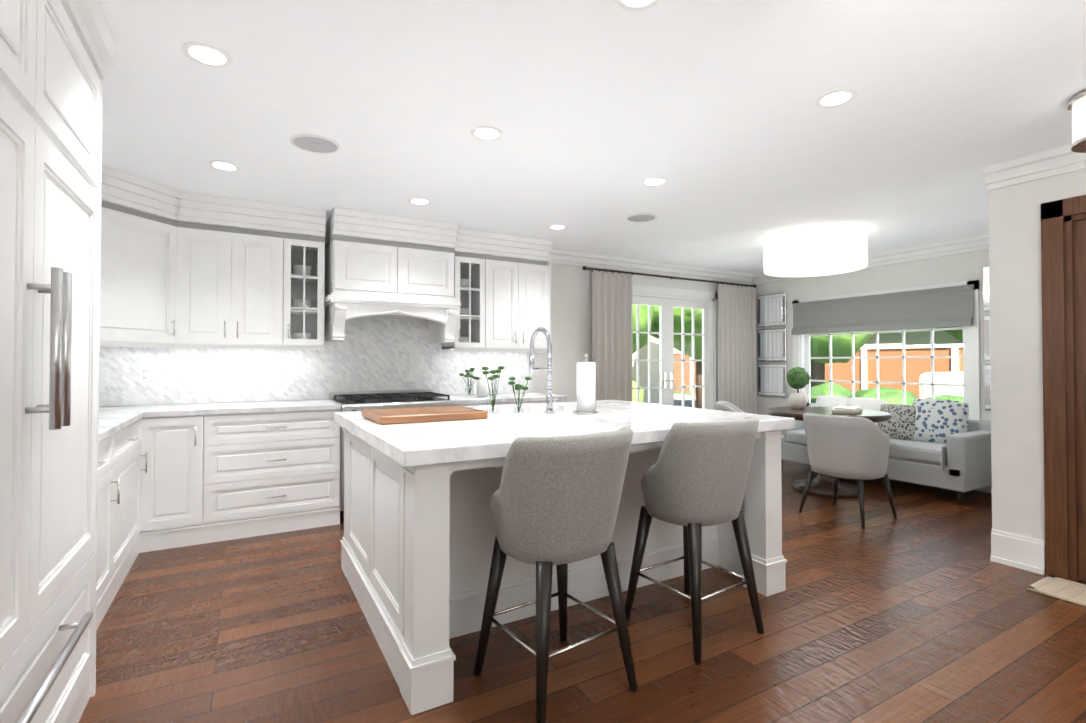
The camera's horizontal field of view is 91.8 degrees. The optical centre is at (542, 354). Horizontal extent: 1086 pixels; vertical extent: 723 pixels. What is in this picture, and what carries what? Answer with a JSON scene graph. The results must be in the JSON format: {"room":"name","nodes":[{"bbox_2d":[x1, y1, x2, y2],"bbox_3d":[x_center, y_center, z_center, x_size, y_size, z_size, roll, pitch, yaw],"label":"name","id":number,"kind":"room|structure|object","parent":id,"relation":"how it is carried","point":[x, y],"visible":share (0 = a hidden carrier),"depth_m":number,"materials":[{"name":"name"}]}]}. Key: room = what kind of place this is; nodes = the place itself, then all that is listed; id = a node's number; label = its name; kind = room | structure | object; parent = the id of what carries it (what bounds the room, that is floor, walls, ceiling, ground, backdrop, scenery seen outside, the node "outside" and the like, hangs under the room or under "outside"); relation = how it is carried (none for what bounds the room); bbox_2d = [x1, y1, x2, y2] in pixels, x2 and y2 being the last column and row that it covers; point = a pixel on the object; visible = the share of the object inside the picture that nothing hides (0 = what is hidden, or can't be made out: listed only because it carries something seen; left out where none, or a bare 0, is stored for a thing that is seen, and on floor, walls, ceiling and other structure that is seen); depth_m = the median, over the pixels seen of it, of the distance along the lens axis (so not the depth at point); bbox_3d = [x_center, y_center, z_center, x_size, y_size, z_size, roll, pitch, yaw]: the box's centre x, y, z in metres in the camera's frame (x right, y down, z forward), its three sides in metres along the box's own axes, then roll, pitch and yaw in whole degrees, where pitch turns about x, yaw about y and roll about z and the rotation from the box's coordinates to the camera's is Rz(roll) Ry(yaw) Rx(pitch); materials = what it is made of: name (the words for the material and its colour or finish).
{"room":"dining room and kitchen","nodes":[
{"label":"dining room and kitchen","id":0,"kind":"room"},
{"bbox_2d":[99,237,752,406],"bbox_3d":[-0.235,0.087,5.586,7.500,2.440,0.169,0,-1,-30],"label":"wall","id":1,"kind":"structure","parent":0,"point":[369,354],"depth_m":4.71,"materials":[{"name":"paint"}]},
{"bbox_2d":[100,193,187,347],"bbox_3d":[-2.896,-0.524,3.519,0.818,0.885,0.818,0,-1,-30],"label":"upper cabinet","id":2,"kind":"object","parent":1,"relation":"attached to","point":[180,269],"depth_m":3.53,"materials":[{"name":"paint"}]},
{"bbox_2d":[139,366,150,381],"bbox_3d":[-2.973,0.144,3.925,0.070,0.120,0.010,0,-1,-30],"label":"electrical outlet","id":3,"kind":"object","parent":1,"relation":"attached to","point":[144,373],"visible":1,"depth_m":3.92,"materials":[{"name":"white plastic"}]},
{"bbox_2d":[184,217,243,348],"bbox_3d":[-2.541,-0.518,3.970,0.444,0.885,0.386,0,-1,-30],"label":"upper cabinet","id":4,"kind":"object","parent":1,"relation":"attached to","point":[215,248],"depth_m":3.87,"materials":[{"name":"paint"}]},
{"bbox_2d":[244,225,291,348],"bbox_3d":[-2.257,-0.515,4.152,0.455,0.885,0.350,0,-1,-30],"label":"upper cabinet","id":5,"kind":"object","parent":1,"relation":"attached to","point":[267,252],"depth_m":4.04,"materials":[{"name":"paint"}]},
{"bbox_2d":[324,207,460,343],"bbox_3d":[-1.313,-0.630,4.568,1.090,1.026,0.564,0,-1,-30],"label":"range hood","id":6,"kind":"object","parent":1,"relation":"attached to","point":[380,265],"visible":1,"depth_m":4.37,"materials":[{"name":"paint"}]},
{"bbox_2d":[495,365,501,376],"bbox_3d":[-0.452,0.164,5.359,0.070,0.120,0.010,0,-1,-30],"label":"electrical outlet","id":7,"kind":"object","parent":1,"relation":"attached to","point":[496,367],"visible":0.33,"depth_m":5.35,"materials":[{"name":"white plastic"}]},
{"bbox_2d":[464,253,550,352],"bbox_3d":[-0.340,-0.500,5.243,0.769,0.885,0.350,0,-1,-30],"label":"upper cabinet","id":8,"kind":"object","parent":1,"relation":"attached to","point":[507,297],"depth_m":5.07,"materials":[{"name":"paint"}]},
{"bbox_2d":[550,249,755,284],"bbox_3d":[1.444,-1.053,6.421,3.450,0.133,0.085,0,-1,-30],"label":"crown molding","id":9,"kind":"structure","parent":1,"relation":"attached to","point":[557,256],"depth_m":6.29,"materials":[{"name":"paint"}]},
{"bbox_2d":[583,266,755,287],"bbox_3d":[1.664,-0.950,6.529,2.848,0.050,0.107,0,-1,-30],"label":"curtain rod","id":10,"kind":"object","parent":1,"relation":"attached to","point":[671,277],"visible":0.9,"depth_m":6.39,"materials":[{"name":"brown metal"}]},
{"bbox_2d":[591,270,632,401],"bbox_3d":[0.787,0.179,5.930,0.584,2.237,0.063,0,-1,-30],"label":"curtain","id":11,"kind":"object","parent":10,"relation":"hanging from","point":[612,348],"visible":0.75,"depth_m":5.92,"materials":[{"name":"beige fabric"}]},
{"bbox_2d":[717,283,756,413],"bbox_3d":[2.569,0.193,6.944,0.744,2.237,0.063,0,-1,-30],"label":"curtain","id":12,"kind":"object","parent":10,"relation":"hanging from","point":[737,381],"visible":0.73,"depth_m":6.95,"materials":[{"name":"beige fabric"}]},
{"bbox_2d":[632,285,717,409],"bbox_3d":[1.549,0.246,6.593,1.720,2.150,0.180,0,-1,-30],"label":"french door","id":13,"kind":"structure","parent":1,"relation":"attached to","point":[666,300],"depth_m":6.63,"materials":[{"name":"paint"}]},
{"bbox_2d":[78,460,1085,722],"bbox_3d":[1.574,1.311,2.226,7.660,0.100,7.770,0,-1,-30],"label":"floor","id":14,"kind":"structure","parent":0,"point":[920,608],"depth_m":2.31,"materials":[{"name":"brown wood"}]},
{"bbox_2d":[0,0,115,722],"bbox_3d":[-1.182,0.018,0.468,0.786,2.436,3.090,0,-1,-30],"label":"fridge","id":15,"kind":"object","parent":14,"relation":"on","point":[57,57],"visible":1,"depth_m":1.44,"materials":[{"name":"paint"}]},
{"bbox_2d":[96,431,115,630],"bbox_3d":[-2.250,0.825,2.162,0.617,0.870,0.920,0,-1,-30],"label":"base cabinet","id":16,"kind":"object","parent":14,"relation":"on","point":[104,527],"depth_m":2.53,"materials":[{"name":"paint"}]},
{"bbox_2d":[112,415,151,600],"bbox_3d":[-2.631,0.835,2.871,0.655,0.870,0.921,0,-1,-30],"label":"base cabinet","id":17,"kind":"object","parent":14,"relation":"on","point":[133,447],"depth_m":3.08,"materials":[{"name":"paint"}]},
{"bbox_2d":[148,415,207,551],"bbox_3d":[-2.609,0.847,3.740,0.360,0.870,0.685,0,-1,-30],"label":"base cabinet","id":18,"kind":"object","parent":14,"relation":"on","point":[175,475],"depth_m":3.50,"materials":[{"name":"paint"}]},
{"bbox_2d":[99,405,155,438],"bbox_3d":[-2.593,0.379,2.792,0.618,0.040,2.343,0,-1,-30],"label":"countertop","id":19,"kind":"structure","parent":18,"relation":"on","point":[111,419],"depth_m":3.10,"materials":[{"name":"white stone"}]},
{"bbox_2d":[204,407,340,543],"bbox_3d":[-2.106,0.851,4.048,0.935,0.870,0.647,0,-1,-30],"label":"base cabinet","id":20,"kind":"object","parent":14,"relation":"on","point":[266,472],"depth_m":3.77,"materials":[{"name":"paint"}]},
{"bbox_2d":[144,399,339,414],"bbox_3d":[-2.219,0.395,3.979,1.207,0.040,0.648,0,-1,-30],"label":"countertop","id":21,"kind":"structure","parent":20,"relation":"on","point":[292,405],"depth_m":3.81,"materials":[{"name":"white stone"}]},
{"bbox_2d":[329,389,455,510],"bbox_3d":[-1.274,0.804,4.460,0.910,0.975,0.736,0,-1,-30],"label":"range","id":22,"kind":"object","parent":14,"relation":"on","point":[356,400],"visible":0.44,"depth_m":4.30,"materials":[{"name":"metal"}]},
{"bbox_2d":[439,393,566,405],"bbox_3d":[-0.409,0.844,4.994,1.117,0.910,0.682,0,-1,-30],"label":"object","id":23,"kind":"object","parent":14,"relation":"on","point":[476,400],"visible":0.04,"depth_m":4.78,"materials":[{"name":"paint"}]},
{"bbox_2d":[459,368,479,395],"bbox_3d":[-0.678,0.251,4.856,0.178,0.270,0.172,0,-1,-30],"label":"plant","id":24,"kind":"object","parent":23,"relation":"on","point":[468,373],"visible":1,"depth_m":4.84,"materials":[{"name":"green plant"}]},
{"bbox_2d":[477,374,487,395],"bbox_3d":[-0.571,0.285,4.960,0.114,0.206,0.116,0,-1,-30],"label":"jar","id":25,"kind":"object","parent":23,"relation":"on","point":[482,386],"visible":0.88,"depth_m":4.91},
{"bbox_2d":[474,426,637,722],"bbox_3d":[0.055,0.769,2.032,0.554,0.984,0.520,0,-1,-30],"label":"bar stool","id":26,"kind":"object","parent":14,"relation":"on","point":[555,500],"visible":1,"depth_m":1.83,"materials":[{"name":"fabric"}]},
{"bbox_2d":[340,428,786,714],"bbox_3d":[0.047,0.837,3.006,2.046,0.870,1.541,0,-1,-30],"label":"kitchen island","id":27,"kind":"object","parent":14,"relation":"on","point":[417,541],"depth_m":2.43,"materials":[{"name":"paint"}]},
{"bbox_2d":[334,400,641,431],"bbox_3d":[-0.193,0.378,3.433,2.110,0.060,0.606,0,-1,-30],"label":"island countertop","id":28,"kind":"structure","parent":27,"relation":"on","point":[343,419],"depth_m":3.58,"materials":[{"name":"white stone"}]},
{"bbox_2d":[362,405,487,424],"bbox_3d":[-0.646,0.318,2.846,0.560,0.042,0.460,0,-1,-30],"label":"cutting board","id":29,"kind":"object","parent":28,"relation":"on","point":[386,416],"visible":1,"depth_m":2.71,"materials":[{"name":"brown wood"}]},
{"bbox_2d":[529,327,560,413],"bbox_3d":[0.007,0.087,3.202,0.109,0.512,0.272,0,-1,-30],"label":"faucet","id":30,"kind":"object","parent":28,"relation":"on","point":[550,400],"visible":1,"depth_m":3.10,"materials":[{"name":"metal"}]},
{"bbox_2d":[350,404,794,467],"bbox_3d":[0.199,0.368,2.745,2.110,0.060,0.990,0,-1,-30],"label":"island countertop","id":31,"kind":"structure","parent":27,"relation":"on","point":[423,444],"depth_m":2.38,"materials":[{"name":"white stone"}]},
{"bbox_2d":[482,366,504,415],"bbox_3d":[-0.274,0.201,2.940,0.090,0.279,0.136,-1,-1,36],"label":"vase","id":32,"kind":"object","parent":31,"relation":"on","point":[485,368],"depth_m":2.92,"materials":[{"name":"clear glass"}]},
{"bbox_2d":[508,376,531,416],"bbox_3d":[-0.131,0.229,2.923,0.087,0.220,0.137,-1,-1,36],"label":"vase","id":33,"kind":"object","parent":31,"relation":"on","point":[518,387],"depth_m":2.91,"materials":[{"name":"clear glass"}]},
{"bbox_2d":[573,354,598,414],"bbox_3d":[0.251,0.166,3.071,0.150,0.351,0.150,0,-1,-30],"label":"paper towel holder","id":34,"kind":"object","parent":31,"relation":"on","point":[585,387],"visible":1,"depth_m":3.02,"materials":[{"name":"white paper"}]},
{"bbox_2d":[625,415,763,662],"bbox_3d":[0.707,0.775,2.457,0.554,0.984,0.511,0,-1,-30],"label":"bar stool","id":35,"kind":"object","parent":14,"relation":"on","point":[694,479],"visible":0.98,"depth_m":2.26,"materials":[{"name":"fabric"}]},
{"bbox_2d":[714,401,744,412],"bbox_3d":[2.057,0.897,5.380,0.717,0.821,0.719,0,-1,-30],"label":"dining chair","id":36,"kind":"object","parent":14,"relation":"on","point":[724,406],"visible":0.06,"depth_m":5.32,"materials":[{"name":"fabric"}]},
{"bbox_2d":[768,406,890,497],"bbox_3d":[2.732,0.919,5.070,1.040,0.762,1.040,0,-1,-30],"label":"round dining table","id":37,"kind":"object","parent":14,"relation":"on","point":[822,485],"visible":0.54,"depth_m":4.91,"materials":[{"name":"brown wood"}]},
{"bbox_2d":[787,367,810,408],"bbox_3d":[2.559,0.328,5.277,0.220,0.425,0.213,0,-1,-30],"label":"topiary plant","id":38,"kind":"object","parent":37,"relation":"on","point":[798,378],"visible":1,"depth_m":5.21,"materials":[{"name":"green plant"}]},
{"bbox_2d":[832,406,861,413],"bbox_3d":[2.815,0.508,4.870,0.200,0.052,0.280,-1,-1,40],"label":"books","id":39,"kind":"object","parent":37,"relation":"on","point":[847,410],"visible":1,"depth_m":4.78,"materials":[{"name":"white paper"}]},
{"bbox_2d":[798,412,896,528],"bbox_3d":[2.445,0.881,4.238,0.561,0.821,0.580,0,-1,-30],"label":"dining chair","id":40,"kind":"object","parent":14,"relation":"on","point":[857,448],"visible":1,"depth_m":4.03,"materials":[{"name":"fabric"}]},
{"bbox_2d":[781,396,991,504],"bbox_3d":[3.444,0.869,5.453,0.825,0.873,1.840,0,-1,-30],"label":"sofa","id":41,"kind":"object","parent":14,"relation":"on","point":[941,443],"visible":0.54,"depth_m":4.92,"materials":[{"name":"fabric"}]},
{"bbox_2d":[1026,575,1085,605],"bbox_3d":[2.963,1.258,2.556,0.320,0.014,0.850,0,-1,-30],"label":"entry rug","id":42,"kind":"object","parent":14,"relation":"on","point":[1063,589],"visible":0.96,"depth_m":2.82,"materials":[{"name":"fabric"}]},
{"bbox_2d":[97,0,1085,273],"bbox_3d":[1.574,-1.239,2.261,7.660,0.120,7.770,0,-1,-30],"label":"ceiling","id":43,"kind":"structure","parent":0,"point":[595,112],"depth_m":2.53,"materials":[{"name":"paint"}]},
{"bbox_2d":[181,41,232,67],"bbox_3d":[-1.320,-1.188,2.069,0.170,0.026,0.170,0,-1,-30],"label":"recessed light","id":44,"kind":"object","parent":43,"relation":"in","point":[206,54],"visible":0.9,"depth_m":2.06,"materials":[{"name":"paint"}]},
{"bbox_2d":[208,160,239,170],"bbox_3d":[-1.960,-1.172,3.235,0.170,0.026,0.170,0,-1,-30],"label":"recessed light","id":45,"kind":"object","parent":43,"relation":"in","point":[223,165],"visible":0.83,"depth_m":3.22,"materials":[{"name":"paint"}]},
{"bbox_2d":[290,134,339,153],"bbox_3d":[-1.257,-1.175,2.910,0.256,0.030,0.256,0,-1,-30],"label":"ceiling speaker","id":46,"kind":"object","parent":43,"relation":"attached to","point":[313,143],"visible":0.85,"depth_m":2.90,"materials":[{"name":"paint"}]},
{"bbox_2d":[408,198,430,204],"bbox_3d":[-0.928,-1.162,3.949,0.170,0.026,0.170,0,-1,-30],"label":"recessed light","id":47,"kind":"object","parent":43,"relation":"in","point":[420,201],"visible":0.77,"depth_m":3.94,"materials":[{"name":"paint"}]},
{"bbox_2d":[471,126,502,140],"bbox_3d":[-0.296,-1.179,2.778,0.170,0.026,0.170,0,-1,-30],"label":"recessed light","id":48,"kind":"object","parent":43,"relation":"in","point":[488,133],"visible":0.83,"depth_m":2.77,"materials":[{"name":"paint"}]},
{"bbox_2d":[548,224,566,229],"bbox_3d":[0.129,-1.152,4.699,0.170,0.026,0.170,0,-1,-30],"label":"recessed light","id":49,"kind":"object","parent":43,"relation":"in","point":[557,226],"visible":0.73,"depth_m":4.67,"materials":[{"name":"paint"}]},
{"bbox_2d":[614,0,660,10],"bbox_3d":[0.316,-1.193,1.722,0.170,0.026,0.170,0,-1,-30],"label":"recessed light","id":50,"kind":"object","parent":43,"relation":"in","point":[634,5],"visible":1,"depth_m":1.77,"materials":[{"name":"paint"}]},
{"bbox_2d":[626,213,656,221],"bbox_3d":[0.822,-1.154,4.392,0.256,0.030,0.256,0,-1,-30],"label":"ceiling speaker","id":51,"kind":"object","parent":43,"relation":"attached to","point":[643,217],"visible":0.9,"depth_m":4.38,"materials":[{"name":"paint"}]},
{"bbox_2d":[641,177,666,185],"bbox_3d":[0.743,-1.168,3.519,0.170,0.026,0.170,0,-1,-30],"label":"recessed light","id":52,"kind":"object","parent":43,"relation":"in","point":[654,181],"visible":0.81,"depth_m":3.50,"materials":[{"name":"paint"}]},
{"bbox_2d":[763,229,867,276],"bbox_3d":[2.575,-0.974,5.007,0.880,0.326,0.880,0,-1,-30],"label":"ceiling light","id":53,"kind":"object","parent":43,"relation":"hanging from","point":[821,252],"visible":1,"depth_m":4.70,"materials":[{"name":"white fabric"}]},
{"bbox_2d":[815,88,856,107],"bbox_3d":[1.340,-1.184,2.409,0.170,0.026,0.170,0,-1,-30],"label":"recessed light","id":54,"kind":"object","parent":43,"relation":"in","point":[835,98],"visible":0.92,"depth_m":2.40,"materials":[{"name":"paint"}]},
{"bbox_2d":[1067,89,1085,152],"bbox_3d":[2.539,-1.063,2.342,0.290,0.221,0.290,0,-1,-30],"label":"ceiling light","id":55,"kind":"object","parent":43,"relation":"attached to","point":[1076,105],"visible":1,"depth_m":2.37,"materials":[{"name":"white glass"}]},
{"bbox_2d":[756,249,990,420],"bbox_3d":[3.837,0.091,5.849,0.160,2.440,3.420,0,-1,-30],"label":"wall","id":56,"kind":"structure","parent":0,"point":[962,267],"depth_m":5.88,"materials":[{"name":"paint"}]},
{"bbox_2d":[757,292,786,396],"bbox_3d":[3.056,-0.133,7.024,0.034,1.360,0.430,0,-1,-30],"label":"window shutter","id":57,"kind":"object","parent":56,"relation":"attached to","point":[772,344],"visible":0.94,"depth_m":7.00,"materials":[{"name":"white wood"}]},
{"bbox_2d":[754,233,988,283],"bbox_3d":[3.755,-1.062,5.760,0.085,0.133,3.320,0,-1,-30],"label":"crown molding","id":58,"kind":"structure","parent":56,"relation":"attached to","point":[979,242],"depth_m":5.44,"materials":[{"name":"paint"}]},
{"bbox_2d":[792,280,980,419],"bbox_3d":[3.759,0.042,5.937,0.210,1.500,2.010,0,-1,-30],"label":"window","id":59,"kind":"structure","parent":56,"relation":"in","point":[970,357],"depth_m":5.67,"materials":[{"name":"paint"}]},
{"bbox_2d":[791,284,973,334],"bbox_3d":[3.662,-0.469,5.889,0.063,0.400,1.910,0,-1,-30],"label":"roman shade","id":60,"kind":"object","parent":59,"relation":"attached to","point":[952,306],"visible":1,"depth_m":5.71,"materials":[{"name":"grey fabric"}]},
{"bbox_2d":[975,485,991,492],"bbox_3d":[3.756,1.215,5.787,0.029,0.190,3.420,0,-1,-30],"label":"baseboard","id":61,"kind":"structure","parent":56,"relation":"attached to","point":[988,489],"depth_m":4.98,"materials":[{"name":"paint"}]},
{"bbox_2d":[983,266,990,409],"bbox_3d":[4.307,-0.163,4.825,0.034,1.360,0.430,0,-1,-30],"label":"window shutter","id":62,"kind":"object","parent":56,"relation":"attached to","point":[986,342],"visible":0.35,"depth_m":4.98,"materials":[{"name":"white wood"}]},
{"bbox_2d":[988,169,1085,540],"bbox_3d":[3.863,0.032,1.578,0.160,2.440,4.030,0,-1,-30],"label":"wall","id":63,"kind":"structure","parent":0,"point":[1016,379],"depth_m":3.15,"materials":[{"name":"paint"}]},
{"bbox_2d":[990,529,1044,574],"bbox_3d":[2.846,1.179,3.158,0.029,0.190,0.250,0,-1,-30],"label":"baseboard","id":64,"kind":"structure","parent":63,"relation":"attached to","point":[1019,552],"depth_m":3.15,"materials":[{"name":"paint"}]},
{"bbox_2d":[982,144,1085,190],"bbox_3d":[3.756,-1.120,1.533,0.085,0.133,4.030,0,-1,-30],"label":"crown molding","id":65,"kind":"structure","parent":63,"relation":"attached to","point":[1048,163],"depth_m":3.08,"materials":[{"name":"paint"}]},
{"bbox_2d":[1041,195,1085,581],"bbox_3d":[3.257,0.189,2.606,0.193,2.155,1.130,0,-1,-30],"label":"door","id":66,"kind":"structure","parent":63,"relation":"attached to","point":[1063,248],"depth_m":2.98,"materials":[{"name":"brown wood"}]},
{"label":"outside","id":67,"kind":"structure","parent":0,"visible":0},
{"bbox_2d":[654,391,695,407],"bbox_3d":[5.517,1.643,20.429,90.000,0.060,90.000,0,-1,-30],"label":"ground","id":68,"kind":"structure","parent":67,"point":[678,395],"depth_m":18.86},
{"bbox_2d":[633,336,659,403],"bbox_3d":[-3.669,-0.193,16.378,14.800,3.700,6.800,0,-1,-30],"label":"house","id":69,"kind":"structure","parent":68,"relation":"on","point":[643,376],"depth_m":16.99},
{"bbox_2d":[632,304,701,408],"bbox_3d":[0.427,-0.851,11.441,12.587,4.915,5.335,0,-1,-30],"label":"tree","id":70,"kind":"object","parent":68,"relation":"on","point":[643,327],"depth_m":12.88,"materials":[{"name":"green plant"}]},
{"bbox_2d":[674,328,962,397],"bbox_3d":[17.226,-0.172,17.912,12.960,3.700,30.000,0,-1,-30],"label":"house","id":71,"kind":"structure","parent":68,"relation":"on","point":[942,346],"depth_m":16.78,"materials":[{"name":"brick"}]},
{"bbox_2d":[810,326,962,386],"bbox_3d":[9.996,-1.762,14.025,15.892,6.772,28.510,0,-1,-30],"label":"tree","id":72,"kind":"object","parent":68,"relation":"on","point":[845,343],"depth_m":8.63,"materials":[{"name":"green plant"}]},
{"bbox_2d":[811,382,962,404],"bbox_3d":[5.201,1.020,6.259,1.314,1.290,6.326,0,-1,-30],"label":"hedge","id":73,"kind":"object","parent":68,"relation":"on","point":[895,398],"depth_m":7.10,"materials":[{"name":"green plant"}]},
{"bbox_2d":[919,372,962,398],"bbox_3d":[8.694,0.536,7.984,1.840,1.830,4.600,0,-1,-30],"label":"car","id":74,"kind":"object","parent":68,"relation":"on","point":[941,377],"depth_m":9.19,"materials":[{"name":"white metal"}]}
]}

